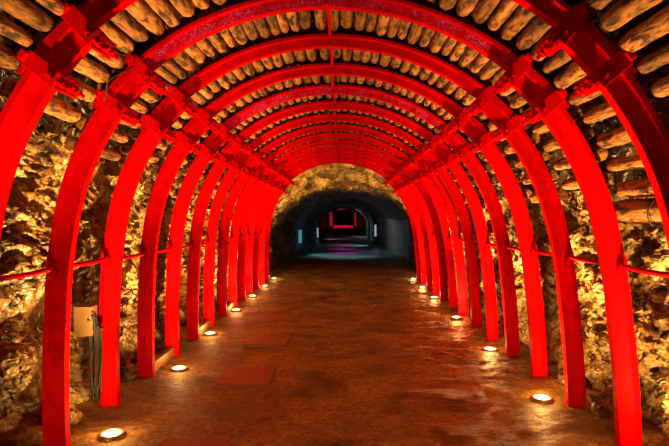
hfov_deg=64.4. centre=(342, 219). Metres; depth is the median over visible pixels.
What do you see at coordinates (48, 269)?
bar
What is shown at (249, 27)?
log
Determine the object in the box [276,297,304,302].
stone slab
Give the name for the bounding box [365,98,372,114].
log
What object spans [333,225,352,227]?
lamp
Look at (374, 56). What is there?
log
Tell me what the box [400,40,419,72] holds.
log
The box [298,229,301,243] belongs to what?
wall lamp
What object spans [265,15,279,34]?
log
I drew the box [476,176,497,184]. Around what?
log
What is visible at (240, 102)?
log
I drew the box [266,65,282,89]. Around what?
log
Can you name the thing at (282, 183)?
steel arch
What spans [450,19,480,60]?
log
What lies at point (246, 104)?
log
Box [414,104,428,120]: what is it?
log
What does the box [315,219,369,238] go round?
wall
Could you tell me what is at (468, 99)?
log
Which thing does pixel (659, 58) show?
log
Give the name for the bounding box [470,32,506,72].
log
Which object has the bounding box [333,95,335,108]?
strut
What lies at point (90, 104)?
log
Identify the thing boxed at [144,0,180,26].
log
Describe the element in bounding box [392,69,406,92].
log
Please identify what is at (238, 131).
log
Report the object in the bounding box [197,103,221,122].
log
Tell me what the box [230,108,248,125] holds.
log
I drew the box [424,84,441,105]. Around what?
log
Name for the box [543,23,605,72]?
log
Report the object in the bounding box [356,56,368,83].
log
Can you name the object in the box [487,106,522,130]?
log
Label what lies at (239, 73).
log
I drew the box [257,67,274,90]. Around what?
log
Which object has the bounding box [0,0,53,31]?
log
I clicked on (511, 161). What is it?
log
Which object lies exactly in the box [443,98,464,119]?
log
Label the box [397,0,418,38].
log
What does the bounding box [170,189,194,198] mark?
log
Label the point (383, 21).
log
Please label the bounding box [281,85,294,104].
log
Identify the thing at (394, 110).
log
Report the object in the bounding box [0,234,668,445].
floor
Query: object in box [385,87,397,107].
log
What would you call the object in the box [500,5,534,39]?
log
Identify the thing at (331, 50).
strut
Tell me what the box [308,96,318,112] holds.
log
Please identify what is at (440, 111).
log
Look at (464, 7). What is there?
log
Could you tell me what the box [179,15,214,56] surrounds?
log
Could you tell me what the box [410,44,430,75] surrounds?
log
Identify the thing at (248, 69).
log
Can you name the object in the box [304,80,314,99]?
log
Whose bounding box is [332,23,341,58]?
log
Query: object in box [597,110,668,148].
log
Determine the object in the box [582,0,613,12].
log
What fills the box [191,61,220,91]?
log
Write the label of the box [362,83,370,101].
log
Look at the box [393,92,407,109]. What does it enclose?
log
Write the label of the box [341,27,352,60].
log
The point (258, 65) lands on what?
log
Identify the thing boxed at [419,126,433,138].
log
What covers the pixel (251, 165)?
steel arch
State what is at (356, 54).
log
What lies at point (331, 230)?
step
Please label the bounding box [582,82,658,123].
log
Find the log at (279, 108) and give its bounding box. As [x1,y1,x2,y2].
[274,106,285,120]
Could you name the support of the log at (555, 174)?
attached to the steel arch at (156, 125)
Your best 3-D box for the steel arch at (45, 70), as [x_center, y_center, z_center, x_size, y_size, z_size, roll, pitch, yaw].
[-0.003,0.054,2.890,4.167,3.291,0.224,0,0,0]
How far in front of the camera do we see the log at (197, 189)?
7.16 m
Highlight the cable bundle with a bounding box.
[89,311,103,403]
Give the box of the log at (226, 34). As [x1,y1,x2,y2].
[205,4,235,46]
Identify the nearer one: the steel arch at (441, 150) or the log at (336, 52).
the log at (336, 52)
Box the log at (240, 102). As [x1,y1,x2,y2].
[221,83,243,105]
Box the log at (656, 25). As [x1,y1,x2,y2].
[618,4,668,51]
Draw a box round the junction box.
[74,304,96,336]
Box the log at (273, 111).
[267,109,279,123]
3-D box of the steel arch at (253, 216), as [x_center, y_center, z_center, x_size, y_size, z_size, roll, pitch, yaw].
[-0.003,0.054,11.390,4.167,3.291,0.224,0,0,0]
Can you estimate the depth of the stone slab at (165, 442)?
3.76 m
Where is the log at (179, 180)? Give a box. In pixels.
[176,175,199,185]
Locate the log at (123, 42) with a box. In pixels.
[64,0,134,52]
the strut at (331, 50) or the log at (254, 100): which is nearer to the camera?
the strut at (331, 50)
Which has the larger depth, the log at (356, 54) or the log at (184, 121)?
the log at (184, 121)
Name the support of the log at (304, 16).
on the steel arch at (549, 105)
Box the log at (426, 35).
[419,1,445,46]
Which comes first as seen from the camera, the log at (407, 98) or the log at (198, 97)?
the log at (198, 97)
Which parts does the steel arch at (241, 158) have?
leg, leg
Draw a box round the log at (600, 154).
[553,147,607,169]
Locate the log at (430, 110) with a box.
[421,107,434,122]
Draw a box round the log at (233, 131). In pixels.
[220,116,236,133]
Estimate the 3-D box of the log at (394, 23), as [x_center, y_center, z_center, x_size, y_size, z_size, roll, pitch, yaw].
[0.411,-1.575,4.119,0.091,0.090,0.761,0,0,0]
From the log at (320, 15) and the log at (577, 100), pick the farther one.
the log at (320, 15)
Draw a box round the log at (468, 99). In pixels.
[463,78,490,105]
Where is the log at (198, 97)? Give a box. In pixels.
[175,77,205,104]
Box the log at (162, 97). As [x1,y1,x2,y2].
[158,93,190,119]
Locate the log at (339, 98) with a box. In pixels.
[333,95,340,111]
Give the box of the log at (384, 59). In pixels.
[380,32,397,66]
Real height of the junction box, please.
0.260 m
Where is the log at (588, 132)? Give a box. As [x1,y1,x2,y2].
[543,126,593,150]
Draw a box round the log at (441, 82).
[436,58,459,87]
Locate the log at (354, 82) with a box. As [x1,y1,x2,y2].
[347,80,355,98]
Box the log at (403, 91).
[400,72,415,94]
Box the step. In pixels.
[322,226,363,233]
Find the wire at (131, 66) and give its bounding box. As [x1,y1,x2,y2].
[103,66,132,100]
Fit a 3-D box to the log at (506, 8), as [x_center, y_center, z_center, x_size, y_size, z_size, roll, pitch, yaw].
[1.030,-1.336,3.263,0.105,0.108,0.740,0,0,0]
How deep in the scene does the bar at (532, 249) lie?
5.10 m
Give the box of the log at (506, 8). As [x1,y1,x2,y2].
[487,0,518,30]
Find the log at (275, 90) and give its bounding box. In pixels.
[273,86,286,106]
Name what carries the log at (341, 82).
on the steel arch at (214, 142)
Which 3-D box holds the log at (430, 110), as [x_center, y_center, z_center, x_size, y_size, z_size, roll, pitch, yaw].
[1.060,-1.311,6.661,0.091,0.087,0.731,0,0,0]
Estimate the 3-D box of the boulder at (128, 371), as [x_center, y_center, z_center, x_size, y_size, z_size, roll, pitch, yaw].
[-2.183,1.548,5.352,0.229,0.181,0.210,0,0,-9]
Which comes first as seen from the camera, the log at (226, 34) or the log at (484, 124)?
the log at (226, 34)
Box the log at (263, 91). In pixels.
[249,72,266,95]
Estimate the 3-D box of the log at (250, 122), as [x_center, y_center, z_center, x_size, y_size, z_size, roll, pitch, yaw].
[-1.257,-1.329,7.534,0.127,0.126,0.762,0,0,0]
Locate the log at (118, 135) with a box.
[75,115,128,142]
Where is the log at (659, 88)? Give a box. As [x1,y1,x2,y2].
[650,75,668,97]
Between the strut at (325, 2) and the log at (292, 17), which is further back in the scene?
the log at (292, 17)
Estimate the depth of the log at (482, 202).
7.15 m
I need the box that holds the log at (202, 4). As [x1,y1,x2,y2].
[192,0,209,8]
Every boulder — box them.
[37,402,82,425]
[120,364,137,379]
[557,373,590,386]
[587,388,613,418]
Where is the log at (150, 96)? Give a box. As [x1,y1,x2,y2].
[111,68,157,102]
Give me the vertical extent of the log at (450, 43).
0.092 m
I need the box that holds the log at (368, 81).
[366,59,377,84]
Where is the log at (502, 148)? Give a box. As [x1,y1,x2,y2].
[483,146,506,161]
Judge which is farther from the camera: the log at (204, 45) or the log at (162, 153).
the log at (162, 153)
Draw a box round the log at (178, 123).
[147,103,182,128]
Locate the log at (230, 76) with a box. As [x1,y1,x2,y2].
[212,53,236,82]
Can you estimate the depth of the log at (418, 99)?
5.93 m
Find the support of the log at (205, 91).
attached to the steel arch at (156, 125)
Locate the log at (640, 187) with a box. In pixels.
[617,178,654,197]
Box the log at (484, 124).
[468,121,489,141]
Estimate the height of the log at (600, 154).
0.113 m
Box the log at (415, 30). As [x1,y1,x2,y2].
[407,0,431,43]
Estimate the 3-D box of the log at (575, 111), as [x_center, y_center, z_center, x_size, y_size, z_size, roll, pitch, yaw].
[1.640,-0.760,4.116,0.106,0.108,0.762,0,0,-1]
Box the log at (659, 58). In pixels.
[636,44,668,73]
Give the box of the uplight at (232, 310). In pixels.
[231,309,241,311]
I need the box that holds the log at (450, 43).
[441,14,470,55]
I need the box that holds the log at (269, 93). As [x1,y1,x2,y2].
[266,90,279,108]
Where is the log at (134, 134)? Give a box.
[130,130,167,149]
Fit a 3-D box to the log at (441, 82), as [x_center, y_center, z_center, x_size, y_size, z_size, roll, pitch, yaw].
[0.976,-1.359,4.958,0.106,0.102,0.750,0,0,0]
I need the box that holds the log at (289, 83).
[275,60,292,87]
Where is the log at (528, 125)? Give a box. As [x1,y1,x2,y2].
[500,122,530,140]
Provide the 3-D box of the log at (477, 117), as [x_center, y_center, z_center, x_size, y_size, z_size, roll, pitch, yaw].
[1.396,-1.070,5.809,0.131,0.130,0.745,0,0,0]
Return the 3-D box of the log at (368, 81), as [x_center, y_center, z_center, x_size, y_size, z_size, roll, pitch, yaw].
[0.312,-1.607,5.802,0.104,0.108,0.740,0,0,0]
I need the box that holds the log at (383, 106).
[378,104,387,118]
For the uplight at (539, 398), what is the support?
on the floor
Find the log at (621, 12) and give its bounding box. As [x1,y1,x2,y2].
[599,0,662,32]
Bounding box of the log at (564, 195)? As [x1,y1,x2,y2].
[529,188,570,202]
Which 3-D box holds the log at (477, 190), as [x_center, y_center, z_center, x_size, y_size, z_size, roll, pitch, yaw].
[1.844,-0.409,7.496,0.125,0.121,0.730,0,0,0]
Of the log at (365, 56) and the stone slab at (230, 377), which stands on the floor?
the stone slab at (230, 377)
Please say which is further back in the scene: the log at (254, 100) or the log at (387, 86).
the log at (254, 100)
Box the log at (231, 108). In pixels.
[211,89,235,111]
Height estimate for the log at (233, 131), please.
0.122 m
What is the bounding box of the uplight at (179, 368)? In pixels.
[169,365,188,371]
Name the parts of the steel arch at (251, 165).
leg, leg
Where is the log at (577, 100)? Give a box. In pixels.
[568,60,640,104]
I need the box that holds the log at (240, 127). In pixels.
[225,113,242,129]
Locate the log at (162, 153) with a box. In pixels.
[158,149,187,164]
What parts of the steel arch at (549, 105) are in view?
leg, leg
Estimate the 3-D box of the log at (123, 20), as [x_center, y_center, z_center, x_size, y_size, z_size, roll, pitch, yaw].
[-1.375,-1.256,3.246,0.128,0.122,0.734,0,0,-1]
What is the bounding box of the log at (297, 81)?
[287,56,302,84]
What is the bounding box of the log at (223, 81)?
[204,59,229,88]
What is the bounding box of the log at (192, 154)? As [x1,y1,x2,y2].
[190,152,211,162]
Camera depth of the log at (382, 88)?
6.32 m
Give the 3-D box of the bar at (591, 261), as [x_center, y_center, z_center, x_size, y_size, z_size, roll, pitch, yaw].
[1.920,0.315,4.165,0.037,0.046,0.751,0,0,0]
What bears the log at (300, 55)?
on the steel arch at (156, 125)
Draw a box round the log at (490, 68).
[479,41,517,79]
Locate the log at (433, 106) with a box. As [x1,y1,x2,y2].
[430,87,449,109]
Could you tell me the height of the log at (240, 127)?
0.089 m
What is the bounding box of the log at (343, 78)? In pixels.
[340,57,347,81]
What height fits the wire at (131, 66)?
0.242 m
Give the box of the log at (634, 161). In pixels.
[607,154,643,170]
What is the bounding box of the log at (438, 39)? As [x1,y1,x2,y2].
[430,8,458,52]
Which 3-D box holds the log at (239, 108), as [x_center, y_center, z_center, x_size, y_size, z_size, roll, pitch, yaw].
[-1.212,-1.336,6.648,0.091,0.092,0.736,0,0,0]
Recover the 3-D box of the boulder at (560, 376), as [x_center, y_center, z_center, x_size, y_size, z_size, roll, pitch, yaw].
[2.201,1.545,5.053,0.276,0.194,0.266,0,0,0]
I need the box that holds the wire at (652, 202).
[647,198,662,227]
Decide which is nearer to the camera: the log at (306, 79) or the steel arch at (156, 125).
the steel arch at (156, 125)
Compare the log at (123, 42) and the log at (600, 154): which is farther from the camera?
the log at (600, 154)
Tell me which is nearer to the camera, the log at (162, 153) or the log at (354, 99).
the log at (162, 153)
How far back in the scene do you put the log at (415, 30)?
4.17 m
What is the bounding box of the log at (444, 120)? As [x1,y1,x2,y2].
[434,118,451,132]
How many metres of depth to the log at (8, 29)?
2.64 m
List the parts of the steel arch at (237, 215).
leg, leg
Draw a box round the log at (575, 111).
[533,105,582,134]
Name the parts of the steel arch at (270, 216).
leg, leg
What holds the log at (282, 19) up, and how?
on the steel arch at (549, 105)
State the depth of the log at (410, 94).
5.92 m
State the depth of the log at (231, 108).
5.47 m
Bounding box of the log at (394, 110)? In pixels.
[389,109,398,122]
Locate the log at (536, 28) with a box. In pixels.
[516,0,577,49]
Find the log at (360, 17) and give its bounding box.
[354,11,366,30]
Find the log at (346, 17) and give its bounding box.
[340,10,353,28]
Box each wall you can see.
[0,127,323,436]
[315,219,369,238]
[323,209,362,227]
[332,212,354,225]
[362,187,668,438]
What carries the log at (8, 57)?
attached to the steel arch at (45, 70)
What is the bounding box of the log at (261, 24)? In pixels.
[244,0,269,37]
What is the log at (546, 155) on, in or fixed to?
attached to the steel arch at (156, 125)
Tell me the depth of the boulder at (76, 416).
4.09 m
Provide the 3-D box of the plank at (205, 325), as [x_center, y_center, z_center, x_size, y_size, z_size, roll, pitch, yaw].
[-2.000,1.544,7.565,0.058,0.126,0.650,0,0,0]
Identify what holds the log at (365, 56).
on the steel arch at (156, 125)
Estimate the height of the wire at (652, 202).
0.210 m
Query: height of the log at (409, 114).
0.131 m
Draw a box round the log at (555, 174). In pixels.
[521,168,560,183]
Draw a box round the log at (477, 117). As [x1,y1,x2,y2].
[459,113,483,132]
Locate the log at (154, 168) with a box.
[149,163,180,178]
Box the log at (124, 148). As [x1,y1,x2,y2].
[119,143,158,162]
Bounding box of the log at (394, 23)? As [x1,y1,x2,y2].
[387,0,406,37]
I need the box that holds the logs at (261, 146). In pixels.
[214,110,466,209]
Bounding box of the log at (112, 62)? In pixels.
[50,13,125,68]
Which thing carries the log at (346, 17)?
on the steel arch at (549, 105)
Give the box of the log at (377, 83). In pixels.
[374,62,387,86]
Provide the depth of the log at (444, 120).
6.29 m
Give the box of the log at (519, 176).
[496,174,522,185]
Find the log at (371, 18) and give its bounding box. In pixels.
[366,13,376,31]
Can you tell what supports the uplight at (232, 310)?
on the floor
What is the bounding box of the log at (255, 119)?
[254,117,266,129]
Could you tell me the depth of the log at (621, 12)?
2.60 m
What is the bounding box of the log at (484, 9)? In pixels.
[472,0,501,22]
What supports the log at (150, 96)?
attached to the steel arch at (549, 105)
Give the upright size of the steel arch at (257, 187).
3.291 m
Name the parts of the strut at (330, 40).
plate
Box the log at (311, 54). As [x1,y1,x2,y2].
[301,27,315,60]
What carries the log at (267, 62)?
attached to the steel arch at (156, 125)
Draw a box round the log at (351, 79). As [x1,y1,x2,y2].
[348,58,355,82]
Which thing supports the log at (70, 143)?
attached to the steel arch at (549, 105)
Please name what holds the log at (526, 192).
attached to the steel arch at (188, 137)
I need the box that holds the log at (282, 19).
[276,13,288,32]
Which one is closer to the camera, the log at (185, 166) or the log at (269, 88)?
the log at (269, 88)
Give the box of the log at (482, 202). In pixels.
[480,200,486,208]
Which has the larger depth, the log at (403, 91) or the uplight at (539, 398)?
the log at (403, 91)
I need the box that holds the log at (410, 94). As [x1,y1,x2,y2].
[407,76,423,97]
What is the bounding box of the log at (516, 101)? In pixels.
[510,72,555,107]
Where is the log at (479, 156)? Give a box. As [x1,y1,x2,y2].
[463,153,483,165]
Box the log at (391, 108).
[384,105,393,120]
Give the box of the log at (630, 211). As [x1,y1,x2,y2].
[612,198,661,223]
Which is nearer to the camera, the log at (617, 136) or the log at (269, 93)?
the log at (617, 136)
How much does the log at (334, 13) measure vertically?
0.101 m
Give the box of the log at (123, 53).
[121,52,168,89]
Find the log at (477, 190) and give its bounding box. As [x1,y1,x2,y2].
[474,186,480,193]
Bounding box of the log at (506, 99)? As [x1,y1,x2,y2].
[479,95,510,119]
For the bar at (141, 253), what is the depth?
5.07 m
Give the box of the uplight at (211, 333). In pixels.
[203,331,216,335]
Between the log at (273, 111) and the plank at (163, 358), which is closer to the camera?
the plank at (163, 358)
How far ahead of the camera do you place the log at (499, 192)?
6.28 m
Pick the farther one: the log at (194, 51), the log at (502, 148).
the log at (502, 148)
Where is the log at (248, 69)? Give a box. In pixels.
[230,42,254,75]
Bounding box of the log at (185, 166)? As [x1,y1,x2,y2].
[181,160,204,172]
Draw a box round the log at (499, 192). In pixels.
[481,190,503,197]
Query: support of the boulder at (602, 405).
on the floor
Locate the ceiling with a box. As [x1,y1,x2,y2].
[0,0,668,219]
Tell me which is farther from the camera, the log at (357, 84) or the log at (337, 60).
the log at (357, 84)
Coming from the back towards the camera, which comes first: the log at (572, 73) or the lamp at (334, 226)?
the lamp at (334, 226)
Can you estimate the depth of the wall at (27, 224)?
4.52 m
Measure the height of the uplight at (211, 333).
0.078 m
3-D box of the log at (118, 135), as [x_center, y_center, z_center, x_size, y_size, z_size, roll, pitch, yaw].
[-1.842,-0.691,4.109,0.101,0.106,0.731,0,0,0]
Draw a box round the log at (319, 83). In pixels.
[312,80,322,98]
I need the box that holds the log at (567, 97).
[522,95,568,118]
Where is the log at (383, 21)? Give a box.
[376,15,389,35]
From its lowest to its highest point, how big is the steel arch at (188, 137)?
3.291 m
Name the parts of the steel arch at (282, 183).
leg, leg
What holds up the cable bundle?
on the floor
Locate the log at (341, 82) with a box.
[339,78,347,98]
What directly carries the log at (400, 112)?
on the steel arch at (441, 150)
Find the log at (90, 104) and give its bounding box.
[88,98,140,127]
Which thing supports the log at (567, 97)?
attached to the steel arch at (549, 105)
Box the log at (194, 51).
[165,24,205,62]
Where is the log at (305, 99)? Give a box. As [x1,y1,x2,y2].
[297,82,307,101]
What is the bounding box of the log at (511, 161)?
[490,159,516,173]
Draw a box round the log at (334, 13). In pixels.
[326,10,338,30]
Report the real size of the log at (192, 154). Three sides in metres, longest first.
0.766 x 0.112 x 0.108 m
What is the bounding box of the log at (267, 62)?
[253,36,272,68]
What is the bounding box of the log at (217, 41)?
[193,8,226,51]
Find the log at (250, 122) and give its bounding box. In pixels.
[248,120,261,133]
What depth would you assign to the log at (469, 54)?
4.18 m
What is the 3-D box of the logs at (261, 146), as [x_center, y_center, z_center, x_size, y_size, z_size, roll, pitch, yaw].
[-0.059,-0.940,10.927,4.049,1.594,5.907,0,0,0]
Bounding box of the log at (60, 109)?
[0,79,80,122]
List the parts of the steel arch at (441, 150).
leg, leg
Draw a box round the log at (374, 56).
[371,32,383,63]
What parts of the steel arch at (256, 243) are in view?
leg, leg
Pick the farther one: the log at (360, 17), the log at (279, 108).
the log at (279, 108)
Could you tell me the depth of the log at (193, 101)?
5.09 m
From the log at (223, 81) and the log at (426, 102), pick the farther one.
the log at (426, 102)
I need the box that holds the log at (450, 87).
[445,65,470,93]
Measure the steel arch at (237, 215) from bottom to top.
3.291 m
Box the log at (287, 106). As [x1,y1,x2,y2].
[281,102,292,118]
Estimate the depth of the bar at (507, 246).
5.97 m
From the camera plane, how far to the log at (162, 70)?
4.18 m
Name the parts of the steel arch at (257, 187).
leg, leg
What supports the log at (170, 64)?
attached to the steel arch at (549, 105)
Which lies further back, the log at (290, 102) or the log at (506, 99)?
the log at (290, 102)
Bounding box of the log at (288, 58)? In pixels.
[274,28,293,63]
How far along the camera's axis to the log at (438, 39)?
4.16 m
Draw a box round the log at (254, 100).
[252,98,266,115]
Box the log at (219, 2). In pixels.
[213,0,225,4]
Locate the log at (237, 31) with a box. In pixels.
[217,0,246,44]
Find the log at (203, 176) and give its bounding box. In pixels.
[199,173,206,180]
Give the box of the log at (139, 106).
[97,82,147,113]
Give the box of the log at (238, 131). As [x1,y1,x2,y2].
[236,128,249,141]
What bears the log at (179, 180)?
attached to the steel arch at (214, 142)
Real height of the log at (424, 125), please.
0.111 m
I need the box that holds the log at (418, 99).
[414,77,433,102]
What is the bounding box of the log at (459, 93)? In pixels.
[454,71,480,98]
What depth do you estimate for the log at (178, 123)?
5.10 m
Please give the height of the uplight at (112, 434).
0.078 m
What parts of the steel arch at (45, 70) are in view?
leg, leg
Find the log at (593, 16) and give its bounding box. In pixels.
[531,1,597,60]
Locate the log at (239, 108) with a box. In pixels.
[237,105,253,120]
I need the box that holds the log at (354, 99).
[350,96,357,112]
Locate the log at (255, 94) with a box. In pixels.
[241,76,258,97]
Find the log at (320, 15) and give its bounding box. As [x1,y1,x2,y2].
[314,10,326,29]
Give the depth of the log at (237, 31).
4.17 m
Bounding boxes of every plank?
[155,347,173,371]
[199,320,209,335]
[227,302,233,312]
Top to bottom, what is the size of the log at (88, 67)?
0.129 m
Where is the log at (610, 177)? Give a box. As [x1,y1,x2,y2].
[561,171,616,189]
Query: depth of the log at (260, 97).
6.32 m
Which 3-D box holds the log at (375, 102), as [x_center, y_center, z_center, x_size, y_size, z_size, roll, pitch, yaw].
[0.469,-1.588,7.530,0.126,0.127,0.754,0,0,1]
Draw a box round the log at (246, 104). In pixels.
[244,100,260,117]
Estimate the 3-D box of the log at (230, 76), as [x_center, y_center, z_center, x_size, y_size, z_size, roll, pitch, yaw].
[-1.096,-1.406,4.957,0.086,0.088,0.760,0,0,0]
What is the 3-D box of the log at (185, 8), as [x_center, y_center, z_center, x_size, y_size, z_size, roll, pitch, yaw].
[-1.063,-1.441,3.280,0.127,0.131,0.757,0,0,1]
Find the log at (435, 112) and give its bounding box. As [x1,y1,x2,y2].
[427,108,444,127]
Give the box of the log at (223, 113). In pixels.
[205,97,227,117]
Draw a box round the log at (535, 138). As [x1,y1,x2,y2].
[504,133,539,153]
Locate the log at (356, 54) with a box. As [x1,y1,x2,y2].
[352,28,362,60]
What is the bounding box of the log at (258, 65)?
[241,38,263,71]
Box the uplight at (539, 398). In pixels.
[530,394,553,403]
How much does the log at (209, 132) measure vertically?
0.104 m
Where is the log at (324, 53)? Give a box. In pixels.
[316,26,328,59]
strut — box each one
[323,0,328,5]
[327,10,332,46]
[330,49,333,73]
[331,75,334,93]
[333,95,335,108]
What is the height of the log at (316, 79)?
0.104 m
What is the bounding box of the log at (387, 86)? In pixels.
[383,62,398,89]
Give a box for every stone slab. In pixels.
[157,439,231,445]
[212,367,275,387]
[243,334,291,346]
[263,314,299,321]
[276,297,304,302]
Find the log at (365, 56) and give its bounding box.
[361,29,374,62]
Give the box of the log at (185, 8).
[169,0,194,16]
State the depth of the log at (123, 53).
3.74 m
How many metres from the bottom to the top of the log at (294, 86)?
0.108 m
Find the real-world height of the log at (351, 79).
0.088 m
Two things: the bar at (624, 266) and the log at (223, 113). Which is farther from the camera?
the log at (223, 113)
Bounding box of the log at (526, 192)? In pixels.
[501,188,532,201]
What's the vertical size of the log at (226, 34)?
0.093 m
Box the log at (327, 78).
[320,56,331,82]
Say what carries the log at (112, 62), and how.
on the steel arch at (45, 70)
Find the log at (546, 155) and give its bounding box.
[514,149,551,167]
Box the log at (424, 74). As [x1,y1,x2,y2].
[419,50,441,79]
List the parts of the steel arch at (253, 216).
leg, leg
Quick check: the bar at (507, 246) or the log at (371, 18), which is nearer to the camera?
the log at (371, 18)
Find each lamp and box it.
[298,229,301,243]
[329,212,331,225]
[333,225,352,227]
[374,224,376,236]
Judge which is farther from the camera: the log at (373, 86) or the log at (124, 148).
the log at (373, 86)
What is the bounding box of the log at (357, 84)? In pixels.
[355,82,364,99]
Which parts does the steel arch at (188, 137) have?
leg, leg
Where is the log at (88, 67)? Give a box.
[33,30,109,82]
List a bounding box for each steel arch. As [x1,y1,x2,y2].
[0,0,668,248]
[42,0,641,445]
[98,34,585,407]
[137,63,547,376]
[165,84,519,355]
[186,101,498,340]
[203,113,481,327]
[217,124,468,316]
[228,132,456,307]
[237,139,447,300]
[245,145,439,294]
[253,151,432,289]
[259,155,425,284]
[264,160,420,280]
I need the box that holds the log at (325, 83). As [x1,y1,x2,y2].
[324,81,332,98]
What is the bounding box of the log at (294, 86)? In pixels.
[290,82,301,101]
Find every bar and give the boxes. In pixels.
[0,267,52,281]
[74,257,106,266]
[123,252,145,259]
[157,247,171,252]
[505,245,519,250]
[531,248,551,255]
[566,254,598,264]
[618,263,668,277]
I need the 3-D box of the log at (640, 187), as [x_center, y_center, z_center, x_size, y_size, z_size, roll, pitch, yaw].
[1.928,-0.206,3.277,0.127,0.126,0.759,0,0,0]
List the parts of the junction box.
door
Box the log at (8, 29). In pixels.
[0,14,32,46]
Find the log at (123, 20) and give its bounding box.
[86,0,148,41]
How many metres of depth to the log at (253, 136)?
7.66 m
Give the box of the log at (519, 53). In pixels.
[491,49,530,85]
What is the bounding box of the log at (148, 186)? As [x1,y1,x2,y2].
[144,181,174,193]
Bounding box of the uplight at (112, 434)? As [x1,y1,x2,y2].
[97,428,125,441]
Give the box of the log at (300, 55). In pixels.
[288,26,305,61]
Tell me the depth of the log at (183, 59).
4.17 m
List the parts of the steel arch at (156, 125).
leg, leg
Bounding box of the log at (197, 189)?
[194,185,201,192]
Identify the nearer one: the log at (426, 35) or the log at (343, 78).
the log at (426, 35)
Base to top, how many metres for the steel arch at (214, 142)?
3.291 m
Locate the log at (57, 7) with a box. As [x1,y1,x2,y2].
[35,0,64,15]
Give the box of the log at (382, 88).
[377,83,389,104]
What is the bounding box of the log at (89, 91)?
[17,61,95,101]
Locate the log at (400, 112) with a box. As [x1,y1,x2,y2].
[395,110,407,125]
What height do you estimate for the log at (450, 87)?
0.107 m
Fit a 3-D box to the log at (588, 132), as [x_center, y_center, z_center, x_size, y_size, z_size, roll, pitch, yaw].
[1.725,-0.614,4.113,0.106,0.102,0.740,0,0,0]
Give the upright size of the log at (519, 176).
0.085 m
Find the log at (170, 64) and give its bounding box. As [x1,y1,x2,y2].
[145,41,185,78]
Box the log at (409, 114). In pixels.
[407,98,423,116]
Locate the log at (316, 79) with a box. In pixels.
[308,58,319,83]
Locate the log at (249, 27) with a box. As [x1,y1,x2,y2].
[229,0,258,39]
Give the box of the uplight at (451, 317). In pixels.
[450,316,461,319]
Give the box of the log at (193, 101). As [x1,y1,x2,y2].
[167,83,196,106]
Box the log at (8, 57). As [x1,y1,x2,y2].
[0,42,20,68]
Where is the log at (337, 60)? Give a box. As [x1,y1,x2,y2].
[333,58,339,82]
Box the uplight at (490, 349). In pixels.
[482,347,497,351]
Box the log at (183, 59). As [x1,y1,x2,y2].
[152,29,194,70]
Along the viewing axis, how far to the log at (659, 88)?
2.75 m
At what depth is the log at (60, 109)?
3.33 m
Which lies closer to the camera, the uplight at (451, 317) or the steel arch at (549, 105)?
the steel arch at (549, 105)
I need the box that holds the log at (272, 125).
[260,111,273,127]
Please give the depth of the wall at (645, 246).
4.93 m
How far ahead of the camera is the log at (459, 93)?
5.01 m
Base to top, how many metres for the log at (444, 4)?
0.131 m
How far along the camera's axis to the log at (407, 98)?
6.32 m
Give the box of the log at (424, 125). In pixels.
[413,121,426,135]
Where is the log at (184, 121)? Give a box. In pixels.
[182,119,207,136]
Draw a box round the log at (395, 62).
[391,35,407,67]
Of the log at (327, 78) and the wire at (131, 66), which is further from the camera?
the log at (327, 78)
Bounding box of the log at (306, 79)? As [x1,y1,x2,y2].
[298,58,310,82]
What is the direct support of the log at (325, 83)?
on the steel arch at (214, 142)
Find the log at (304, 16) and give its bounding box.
[297,11,310,28]
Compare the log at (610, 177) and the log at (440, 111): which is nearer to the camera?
the log at (610, 177)
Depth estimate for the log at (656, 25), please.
2.58 m
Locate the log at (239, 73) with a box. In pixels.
[220,48,245,79]
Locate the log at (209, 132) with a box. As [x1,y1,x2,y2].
[205,130,224,144]
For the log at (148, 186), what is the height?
0.111 m
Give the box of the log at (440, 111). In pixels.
[437,94,455,115]
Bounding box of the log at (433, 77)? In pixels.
[428,56,449,84]
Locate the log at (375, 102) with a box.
[371,100,380,116]
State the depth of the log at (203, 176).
7.14 m
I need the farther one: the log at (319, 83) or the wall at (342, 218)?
the wall at (342, 218)
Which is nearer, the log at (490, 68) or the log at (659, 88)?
the log at (659, 88)
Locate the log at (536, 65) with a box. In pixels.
[499,60,541,95]
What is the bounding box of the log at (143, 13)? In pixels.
[126,0,164,35]
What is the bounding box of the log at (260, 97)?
[257,94,272,112]
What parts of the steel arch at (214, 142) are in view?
leg, leg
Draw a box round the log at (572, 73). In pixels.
[554,36,620,88]
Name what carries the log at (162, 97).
on the steel arch at (156, 125)
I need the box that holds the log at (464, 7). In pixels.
[457,0,478,16]
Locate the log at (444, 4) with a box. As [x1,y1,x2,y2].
[439,0,456,10]
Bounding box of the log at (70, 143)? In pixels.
[64,137,120,160]
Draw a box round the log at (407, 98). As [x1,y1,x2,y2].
[401,96,413,112]
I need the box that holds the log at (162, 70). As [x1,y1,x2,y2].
[135,47,177,83]
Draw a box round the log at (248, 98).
[232,78,252,101]
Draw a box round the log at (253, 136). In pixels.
[242,125,255,138]
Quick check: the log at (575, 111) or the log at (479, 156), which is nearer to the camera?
the log at (575, 111)
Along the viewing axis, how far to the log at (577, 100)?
3.42 m
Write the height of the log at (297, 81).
0.122 m
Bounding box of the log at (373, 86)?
[369,82,379,101]
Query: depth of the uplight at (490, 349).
6.46 m
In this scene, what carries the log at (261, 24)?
on the steel arch at (549, 105)
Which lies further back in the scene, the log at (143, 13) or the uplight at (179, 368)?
the uplight at (179, 368)
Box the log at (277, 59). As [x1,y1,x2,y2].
[263,33,283,66]
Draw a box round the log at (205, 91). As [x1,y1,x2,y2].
[185,71,212,98]
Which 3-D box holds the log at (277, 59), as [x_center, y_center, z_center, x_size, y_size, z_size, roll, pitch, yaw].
[-0.640,-1.575,4.970,0.106,0.108,0.772,0,0,0]
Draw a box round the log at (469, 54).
[458,24,493,66]
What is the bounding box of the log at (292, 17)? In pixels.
[286,12,299,31]
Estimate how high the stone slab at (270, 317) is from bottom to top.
0.060 m
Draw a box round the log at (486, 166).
[469,163,490,174]
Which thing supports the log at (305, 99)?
on the steel arch at (214, 142)

